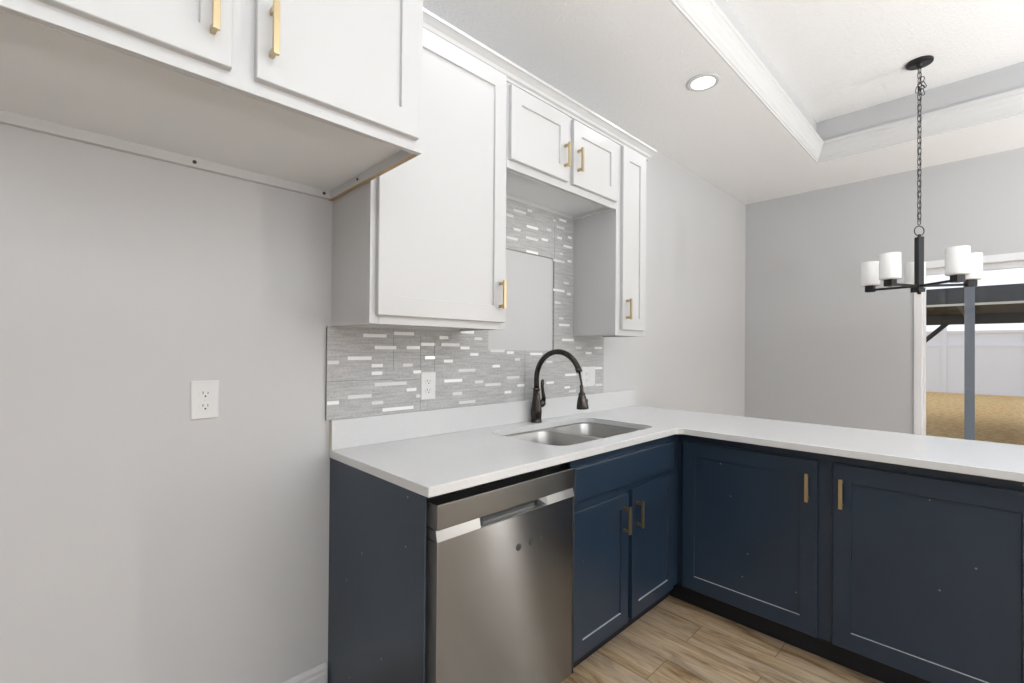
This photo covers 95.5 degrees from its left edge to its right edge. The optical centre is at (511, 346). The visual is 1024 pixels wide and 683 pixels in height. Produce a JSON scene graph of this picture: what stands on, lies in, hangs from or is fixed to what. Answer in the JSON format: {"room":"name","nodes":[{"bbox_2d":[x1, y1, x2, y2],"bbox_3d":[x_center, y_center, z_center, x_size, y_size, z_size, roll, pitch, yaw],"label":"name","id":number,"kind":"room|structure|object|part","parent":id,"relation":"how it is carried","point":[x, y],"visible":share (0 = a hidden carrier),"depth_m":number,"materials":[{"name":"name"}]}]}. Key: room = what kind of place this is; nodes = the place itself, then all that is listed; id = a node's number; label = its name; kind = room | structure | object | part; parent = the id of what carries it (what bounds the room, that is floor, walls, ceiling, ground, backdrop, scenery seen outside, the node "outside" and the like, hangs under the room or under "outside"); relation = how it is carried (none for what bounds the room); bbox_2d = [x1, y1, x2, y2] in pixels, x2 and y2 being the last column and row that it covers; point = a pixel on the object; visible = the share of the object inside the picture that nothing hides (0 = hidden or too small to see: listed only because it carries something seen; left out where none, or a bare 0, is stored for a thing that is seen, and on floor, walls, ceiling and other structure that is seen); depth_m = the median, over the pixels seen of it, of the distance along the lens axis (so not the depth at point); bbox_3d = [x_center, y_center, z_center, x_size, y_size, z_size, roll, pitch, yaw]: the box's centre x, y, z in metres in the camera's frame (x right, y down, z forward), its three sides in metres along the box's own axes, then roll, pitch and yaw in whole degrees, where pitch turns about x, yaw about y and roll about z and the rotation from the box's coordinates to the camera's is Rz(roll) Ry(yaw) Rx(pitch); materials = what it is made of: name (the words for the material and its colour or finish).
{"room":"kitchen","nodes":[
{"label":"kitchen","id":0,"kind":"room"},
{"bbox_2d":[0,124,745,682],"bbox_3d":[-0.247,-0.274,2.229,7.352,3.150,0.120,1,-1,-44],"label":"wall","id":1,"kind":"structure","parent":0,"point":[142,541],"depth_m":1.41,"materials":[{"name":"grey paint"}]},
{"bbox_2d":[190,380,219,419],"bbox_3d":[-0.956,0.165,1.448,0.076,0.120,0.008,1,-1,-44],"label":"wall outlet","id":2,"kind":"object","parent":1,"relation":"attached to","point":[204,395],"visible":1,"depth_m":1.44,"materials":[{"name":"white plastic"}]},
{"bbox_2d":[199,402,211,410],"bbox_3d":[-0.955,0.185,1.447,0.034,0.027,0.003,1,-1,-44],"label":"receptacle","id":3,"kind":"object","parent":2,"relation":"attached to","point":[203,406],"depth_m":1.45,"materials":[{"name":"white plastic"}]},
{"bbox_2d":[199,389,211,397],"bbox_3d":[-0.954,0.146,1.447,0.034,0.027,0.003,1,-1,-44],"label":"receptacle","id":4,"kind":"object","parent":2,"relation":"attached to","point":[203,393],"depth_m":1.45,"materials":[{"name":"white plastic"}]},
{"bbox_2d":[0,0,422,200],"bbox_3d":[-0.769,-0.843,1.179,0.918,0.595,0.651,1,-1,-44],"label":"upper cabinet","id":5,"kind":"object","parent":1,"relation":"attached to","point":[316,98],"visible":1,"depth_m":1.11,"materials":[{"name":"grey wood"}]},
{"bbox_3d":[-0.727,-0.850,0.826,0.406,0.544,0.019,1,-1,-44],"label":"door","id":6,"kind":"part","parent":5,"relation":"part of","materials":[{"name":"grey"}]},
{"bbox_3d":[-0.590,-0.682,0.923,0.013,0.115,0.034,1,-1,-44],"label":"handle","id":7,"kind":"part","parent":5,"relation":"part of","materials":[{"name":"gold metal"}]},
{"bbox_3d":[-0.511,-0.681,1.000,0.013,0.115,0.034,1,-1,-44],"label":"handle","id":8,"kind":"part","parent":5,"relation":"part of","materials":[{"name":"gold metal"}]},
{"bbox_3d":[-0.404,-0.845,1.142,0.406,0.544,0.019,1,-1,-44],"label":"door","id":9,"kind":"part","parent":5,"relation":"part of","materials":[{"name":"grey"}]},
{"bbox_2d":[282,662,326,682],"bbox_3d":[-1.720,1.215,0.699,2.896,0.131,0.015,1,-1,-44],"label":"baseboard","id":10,"kind":"structure","parent":1,"relation":"attached to","point":[318,674],"depth_m":1.67,"materials":[{"name":"grey wood"}]},
{"bbox_2d":[331,28,506,330],"bbox_3d":[-0.328,-0.604,1.822,0.612,1.059,0.348,1,-1,-44],"label":"upper cabinet","id":11,"kind":"object","parent":1,"relation":"attached to","point":[421,244],"visible":0.84,"depth_m":1.70,"materials":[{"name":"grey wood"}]},
{"bbox_3d":[-0.354,-0.093,1.841,0.580,0.012,0.268,1,-1,-44],"label":"panel","id":12,"kind":"part","parent":11,"relation":"part of","materials":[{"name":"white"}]},
{"bbox_3d":[-0.250,-0.603,1.742,0.612,1.059,0.019,1,-1,-44],"label":"frame","id":13,"kind":"part","parent":11,"relation":"part of","materials":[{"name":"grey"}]},
{"bbox_3d":[-0.038,-0.211,1.885,0.013,0.115,0.034,1,-1,-44],"label":"handle","id":14,"kind":"part","parent":11,"relation":"part of","materials":[{"name":"gold metal"}]},
{"bbox_2d":[423,7,656,160],"bbox_3d":[0.096,-1.141,2.242,1.792,0.060,0.338,1,-1,-44],"label":"crown molding","id":15,"kind":"structure","parent":11,"relation":"attached to","point":[519,77],"depth_m":2.03,"materials":[{"name":"grey wood"}]},
{"bbox_2d":[325,198,603,419],"bbox_3d":[-0.051,-0.236,2.328,1.761,1.031,0.010,1,-1,-44],"label":"tile backsplash","id":16,"kind":"structure","parent":1,"relation":"attached to","point":[370,371],"depth_m":2.18,"materials":[{"name":"grey tile"}]},
{"bbox_3d":[-0.684,0.100,1.712,0.001,0.341,0.009,1,-1,-44],"label":"edge trim","id":17,"kind":"part","parent":16,"relation":"part of","materials":[{"name":"grey metal"}]},
{"bbox_2d":[420,372,435,399],"bbox_3d":[-0.362,0.169,2.014,0.076,0.120,0.008,1,-1,-44],"label":"wall outlet","id":18,"kind":"object","parent":16,"relation":"attached to","point":[427,379],"visible":1,"depth_m":2.01,"materials":[{"name":"white plastic"}]},
{"bbox_2d":[425,387,431,393],"bbox_3d":[-0.361,0.189,2.013,0.034,0.027,0.003,1,-1,-44],"label":"receptacle","id":19,"kind":"object","parent":18,"relation":"attached to","point":[428,390],"depth_m":2.01,"materials":[{"name":"white plastic"}]},
{"bbox_2d":[425,378,431,384],"bbox_3d":[-0.361,0.150,2.013,0.034,0.027,0.003,1,-1,-44],"label":"receptacle","id":20,"kind":"object","parent":18,"relation":"attached to","point":[428,381],"depth_m":2.01,"materials":[{"name":"white plastic"}]},
{"bbox_2d":[581,367,594,386],"bbox_3d":[0.465,0.181,2.821,0.134,0.120,0.008,1,-1,-44],"label":"wall outlet","id":21,"kind":"object","parent":16,"relation":"attached to","point":[588,373],"visible":0.95,"depth_m":2.82,"materials":[{"name":"white plastic"}]},
{"bbox_2d":[589,371,592,381],"bbox_3d":[0.483,0.181,2.836,0.033,0.067,0.004,1,-1,-44],"label":"rocker switch","id":22,"kind":"object","parent":21,"relation":"attached to","point":[590,372],"depth_m":2.83,"materials":[{"name":"white plastic"}]},
{"bbox_2d":[506,82,617,219],"bbox_3d":[0.188,-0.938,2.324,0.820,0.376,0.348,1,-1,-44],"label":"upper cabinet","id":23,"kind":"object","parent":1,"relation":"attached to","point":[557,164],"visible":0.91,"depth_m":2.21,"materials":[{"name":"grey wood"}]},
{"bbox_3d":[0.128,-0.943,2.083,0.380,0.312,0.019,1,-1,-44],"label":"door","id":24,"kind":"part","parent":23,"relation":"part of","materials":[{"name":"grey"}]},
{"bbox_3d":[0.164,-0.777,2.346,0.788,0.012,0.268,1,-1,-44],"label":"panel","id":25,"kind":"part","parent":23,"relation":"part of","materials":[{"name":"white wood"}]},
{"bbox_3d":[0.261,-0.898,2.176,0.013,0.115,0.034,1,-1,-44],"label":"handle","id":26,"kind":"part","parent":23,"relation":"part of","materials":[{"name":"gold metal"}]},
{"bbox_3d":[0.332,-0.902,2.245,0.013,0.115,0.034,1,-1,-44],"label":"handle","id":27,"kind":"part","parent":23,"relation":"part of","materials":[{"name":"gold metal"}]},
{"bbox_3d":[0.427,-0.939,2.375,0.380,0.312,0.019,1,-1,-44],"label":"door","id":28,"kind":"part","parent":23,"relation":"part of","materials":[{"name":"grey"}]},
{"bbox_2d":[573,145,645,336],"bbox_3d":[0.593,-0.591,2.720,0.318,1.059,0.348,1,-1,-44],"label":"upper cabinet","id":29,"kind":"object","parent":1,"relation":"attached to","point":[609,292],"visible":0.91,"depth_m":2.61,"materials":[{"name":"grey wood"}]},
{"bbox_3d":[0.671,-0.591,2.640,0.318,1.059,0.019,1,-1,-44],"label":"frame","id":30,"kind":"part","parent":29,"relation":"part of","materials":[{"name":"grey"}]},
{"bbox_3d":[0.642,-0.207,2.548,0.013,0.115,0.034,1,-1,-44],"label":"handle","id":31,"kind":"part","parent":29,"relation":"part of","materials":[{"name":"gold metal"}]},
{"bbox_3d":[0.687,-0.596,2.628,0.240,1.006,0.019,1,-1,-44],"label":"door","id":32,"kind":"part","parent":29,"relation":"part of","materials":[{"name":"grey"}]},
{"bbox_2d":[561,596,883,682],"bbox_3d":[1.790,1.353,0.117,7.352,0.100,5.990,1,-1,-44],"label":"floor","id":33,"kind":"structure","parent":0,"point":[677,640],"depth_m":1.96,"materials":[{"name":"wood"}]},
{"bbox_2d":[328,458,425,682],"bbox_3d":[-0.455,0.853,1.503,0.017,0.884,0.628,1,-1,-44],"label":"cabinet end panel","id":34,"kind":"object","parent":33,"relation":"on","point":[377,597],"visible":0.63,"depth_m":1.47,"materials":[{"name":"blue paint"}]},
{"bbox_2d":[425,464,573,682],"bbox_3d":[-0.209,0.858,1.708,0.616,0.856,0.619,1,-1,-44],"label":"dishwasher","id":35,"kind":"object","parent":33,"relation":"on","point":[499,604],"visible":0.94,"depth_m":1.46,"materials":[{"name":"silver metal"}]},
{"bbox_3d":[-0.009,0.528,1.513,0.608,0.031,0.058,1,-1,-44],"label":"pocket handle","id":36,"kind":"part","parent":35,"relation":"part of","materials":[{"name":"silver metal"}]},
{"bbox_2d":[561,434,677,667],"bbox_3d":[0.357,0.864,2.269,0.941,0.883,0.665,1,-1,-44],"label":"base cabinet","id":37,"kind":"object","parent":33,"relation":"on","point":[626,498],"visible":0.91,"depth_m":1.95,"materials":[{"name":"blue paint"}]},
{"bbox_3d":[0.357,0.900,1.866,0.374,0.554,0.019,1,-1,-44],"label":"door","id":38,"kind":"part","parent":37,"relation":"part of","materials":[{"name":"blue paint"}]},
{"bbox_3d":[0.507,0.526,2.011,0.784,0.132,0.019,1,-1,-44],"label":"drawer","id":39,"kind":"part","parent":37,"relation":"part of","materials":[{"name":"blue paint"}]},
{"bbox_3d":[0.485,0.728,1.953,0.013,0.115,0.034,1,-1,-44],"label":"handle","id":40,"kind":"part","parent":37,"relation":"part of","materials":[{"name":"gold metal"}]},
{"bbox_3d":[0.558,0.728,2.025,0.013,0.115,0.034,1,-1,-44],"label":"handle","id":41,"kind":"part","parent":37,"relation":"part of","materials":[{"name":"gold metal"}]},
{"bbox_3d":[0.650,0.902,2.151,0.379,0.560,0.019,1,-1,-44],"label":"door","id":42,"kind":"part","parent":37,"relation":"part of","materials":[{"name":"blue paint"}]},
{"bbox_2d":[670,434,1023,682],"bbox_3d":[1.435,0.871,2.095,0.614,0.883,1.380,1,-1,-44],"label":"base cabinet","id":43,"kind":"object","parent":33,"relation":"on","point":[883,572],"visible":0.98,"depth_m":1.81,"materials":[{"name":"blue paint"}]},
{"bbox_2d":[329,406,1023,497],"bbox_3d":[0.759,0.406,1.758,2.109,0.029,1.960,1,-1,-44],"label":"countertop","id":44,"kind":"structure","parent":43,"relation":"on","point":[435,465],"depth_m":1.81,"materials":[{"name":"white stone"}]},
{"bbox_2d":[329,389,635,449],"bbox_3d":[0.085,0.336,2.451,2.108,0.110,0.023,1,-1,-44],"label":"backsplash","id":45,"kind":"structure","parent":44,"relation":"on","point":[376,429],"depth_m":2.09,"materials":[{"name":"white stone"}]},
{"bbox_2d":[530,349,588,422],"bbox_3d":[0.245,0.201,2.328,0.098,0.381,0.357,1,-1,-44],"label":"faucet","id":46,"kind":"object","parent":44,"relation":"on","point":[582,402],"visible":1,"depth_m":2.39,"materials":[{"name":"black metal"}]},
{"bbox_3d":[0.156,0.246,2.449,0.056,0.150,0.042,1,-1,-44],"label":"lever","id":47,"kind":"part","parent":46,"relation":"part of","materials":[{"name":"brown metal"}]},
{"bbox_3d":[0.226,0.116,2.322,0.031,0.211,0.306,1,-1,-44],"label":"spout","id":48,"kind":"part","parent":46,"relation":"part of","materials":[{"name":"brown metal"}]},
{"bbox_2d":[503,422,640,445],"bbox_3d":[0.301,0.525,2.214,0.788,0.207,0.484,1,-1,-44],"label":"double sink","id":49,"kind":"object","parent":44,"relation":"in","point":[576,433],"visible":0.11,"depth_m":2.33,"materials":[{"name":"grey metal"}]},
{"bbox_3d":[1.052,0.827,2.111,0.019,0.722,0.573,1,-1,-44],"label":"door","id":50,"kind":"part","parent":43,"relation":"part of","materials":[{"name":"blue paint"}]},
{"bbox_3d":[1.213,0.578,1.911,0.034,0.115,0.013,1,-1,-44],"label":"handle","id":51,"kind":"part","parent":43,"relation":"part of","materials":[{"name":"gold metal"}]},
{"bbox_3d":[1.294,0.578,1.828,0.034,0.115,0.013,1,-1,-44],"label":"handle","id":52,"kind":"part","parent":43,"relation":"part of","materials":[{"name":"gold metal"}]},
{"bbox_3d":[1.490,0.828,1.662,0.019,0.722,0.573,1,-1,-44],"label":"door","id":53,"kind":"part","parent":43,"relation":"part of","materials":[{"name":"blue paint"}]},
{"bbox_2d":[423,0,1023,204],"bbox_3d":[1.813,-1.654,0.137,7.112,0.380,5.750,1,-1,-44],"label":"ceiling","id":54,"kind":"structure","parent":0,"point":[842,63],"depth_m":2.74,"materials":[{"name":"white paint"}]},
{"bbox_2d":[686,73,719,90],"bbox_3d":[1.049,-1.450,2.551,0.172,0.008,0.172,1,-1,-44],"label":"recessed light","id":55,"kind":"object","parent":54,"relation":"in","point":[705,81],"visible":1,"depth_m":2.54,"materials":[{"name":"grey plastic"}]},
{"bbox_2d":[670,0,1023,162],"bbox_3d":[2.224,-1.522,1.434,3.315,0.140,2.932,1,-1,-44],"label":"trim","id":56,"kind":"structure","parent":54,"relation":"attached to","point":[705,16],"depth_m":2.95,"materials":[{"name":"grey wood"}]},
{"bbox_2d":[860,55,982,293],"bbox_3d":[2.514,-1.042,2.885,0.574,1.437,0.574,1,-1,-44],"label":"chandelier","id":57,"kind":"object","parent":54,"relation":"hanging from","point":[962,265],"visible":1,"depth_m":2.83,"materials":[{"name":"black metal"}]},
{"bbox_3d":[2.365,-0.479,3.069,0.106,0.155,0.106,1,-1,-44],"label":"lamp shade","id":58,"kind":"part","parent":57,"relation":"part of","materials":[{"name":"white glass"}]},
{"bbox_3d":[2.271,-0.482,2.790,0.106,0.155,0.106,1,-1,-44],"label":"lamp shade","id":59,"kind":"part","parent":57,"relation":"part of","materials":[{"name":"white glass"}]},
{"bbox_3d":[2.438,-0.375,2.963,0.011,0.014,0.220,1,0,-35],"label":"arm","id":60,"kind":"part","parent":57,"relation":"part of","materials":[{"name":"black metal"}]},
{"bbox_3d":[2.392,-0.376,2.828,0.220,0.014,0.011,1,0,-17],"label":"arm","id":61,"kind":"part","parent":57,"relation":"part of","materials":[{"name":"black metal"}]},
{"bbox_3d":[2.659,-0.477,3.065,0.106,0.155,0.106,1,-1,-44],"label":"lamp shade","id":62,"kind":"part","parent":57,"relation":"part of","materials":[{"name":"white glass"}]},
{"bbox_3d":[2.510,-0.509,2.865,0.042,0.370,0.042,0,0,1],"label":"stem","id":63,"kind":"part","parent":57,"relation":"part of","materials":[{"name":"black metal"}]},
{"bbox_3d":[2.507,-0.376,2.742,0.011,0.014,0.220,0,0,1],"label":"arm","id":64,"kind":"part","parent":57,"relation":"part of","materials":[{"name":"black metal"}]},
{"bbox_3d":[2.624,-0.374,2.825,0.220,0.014,0.011,0,0,19],"label":"arm","id":65,"kind":"part","parent":57,"relation":"part of","materials":[{"name":"black metal"}]},
{"bbox_3d":[2.506,-0.481,2.615,0.106,0.155,0.106,1,-1,-44],"label":"lamp shade","id":66,"kind":"part","parent":57,"relation":"part of","materials":[{"name":"white glass"}]},
{"bbox_3d":[2.746,-0.478,2.784,0.106,0.155,0.106,1,-1,-44],"label":"lamp shade","id":67,"kind":"part","parent":57,"relation":"part of","materials":[{"name":"white glass"}]},
{"bbox_2d":[745,147,1023,433],"bbox_3d":[4.398,-0.236,2.659,0.140,3.150,5.750,1,-1,-44],"label":"wall","id":68,"kind":"structure","parent":0,"point":[822,349],"depth_m":4.04,"materials":[{"name":"grey paint"}]},
{"bbox_2d":[914,252,1023,434],"bbox_3d":[4.127,0.331,2.899,0.122,2.016,2.452,1,-1,-44],"label":"door frame","id":69,"kind":"structure","parent":68,"relation":"in","point":[1009,260],"depth_m":3.71,"materials":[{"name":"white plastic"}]},
{"label":"outside","id":70,"kind":"structure","parent":0,"visible":0},
{"bbox_2d":[926,392,1023,444],"bbox_3d":[24.094,1.839,22.393,55.640,0.200,85.000,1,-1,-44],"label":"lawn","id":71,"kind":"structure","parent":70,"point":[998,418],"depth_m":10.33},
{"bbox_2d":[926,327,1023,396],"bbox_3d":[19.223,0.469,12.854,0.160,2.340,44.145,1,-1,-44],"label":"vinyl fence","id":72,"kind":"object","parent":71,"relation":"on","point":[999,354],"visible":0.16,"depth_m":15.97,"materials":[{"name":"white plastic"}]},
{"bbox_3d":[15.500,0.466,16.672,0.160,2.340,0.150,1,-1,-44],"label":"post","id":73,"kind":"part","parent":72,"relation":"part of","materials":[{"name":"white plastic"}]},
{"bbox_3d":[19.280,-0.291,12.807,0.020,0.360,44.000,1,-1,-44],"label":"panel","id":74,"kind":"part","parent":72,"relation":"part of","materials":[{"name":"white plastic"}]},
{"bbox_2d":[926,283,1023,342],"bbox_3d":[9.037,0.372,6.940,5.204,2.300,5.700,1,-1,-44],"label":"gazebo","id":75,"kind":"object","parent":71,"relation":"on","point":[994,304],"visible":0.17,"depth_m":7.70,"materials":[{"name":"grey metal"}]},
{"bbox_3d":[5.015,1.435,3.646,2.140,0.070,7.200,1,-1,-44],"label":"patio slab","id":76,"kind":"object","parent":71,"relation":"on","visible":0},
{"bbox_2d":[964,287,974,439],"bbox_3d":[4.645,0.150,4.718,0.100,2.510,0.099,1,-1,-44],"label":"patio post","id":77,"kind":"object","parent":76,"relation":"on","point":[969,292],"visible":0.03,"depth_m":4.69,"materials":[{"name":"grey metal"}]}
]}

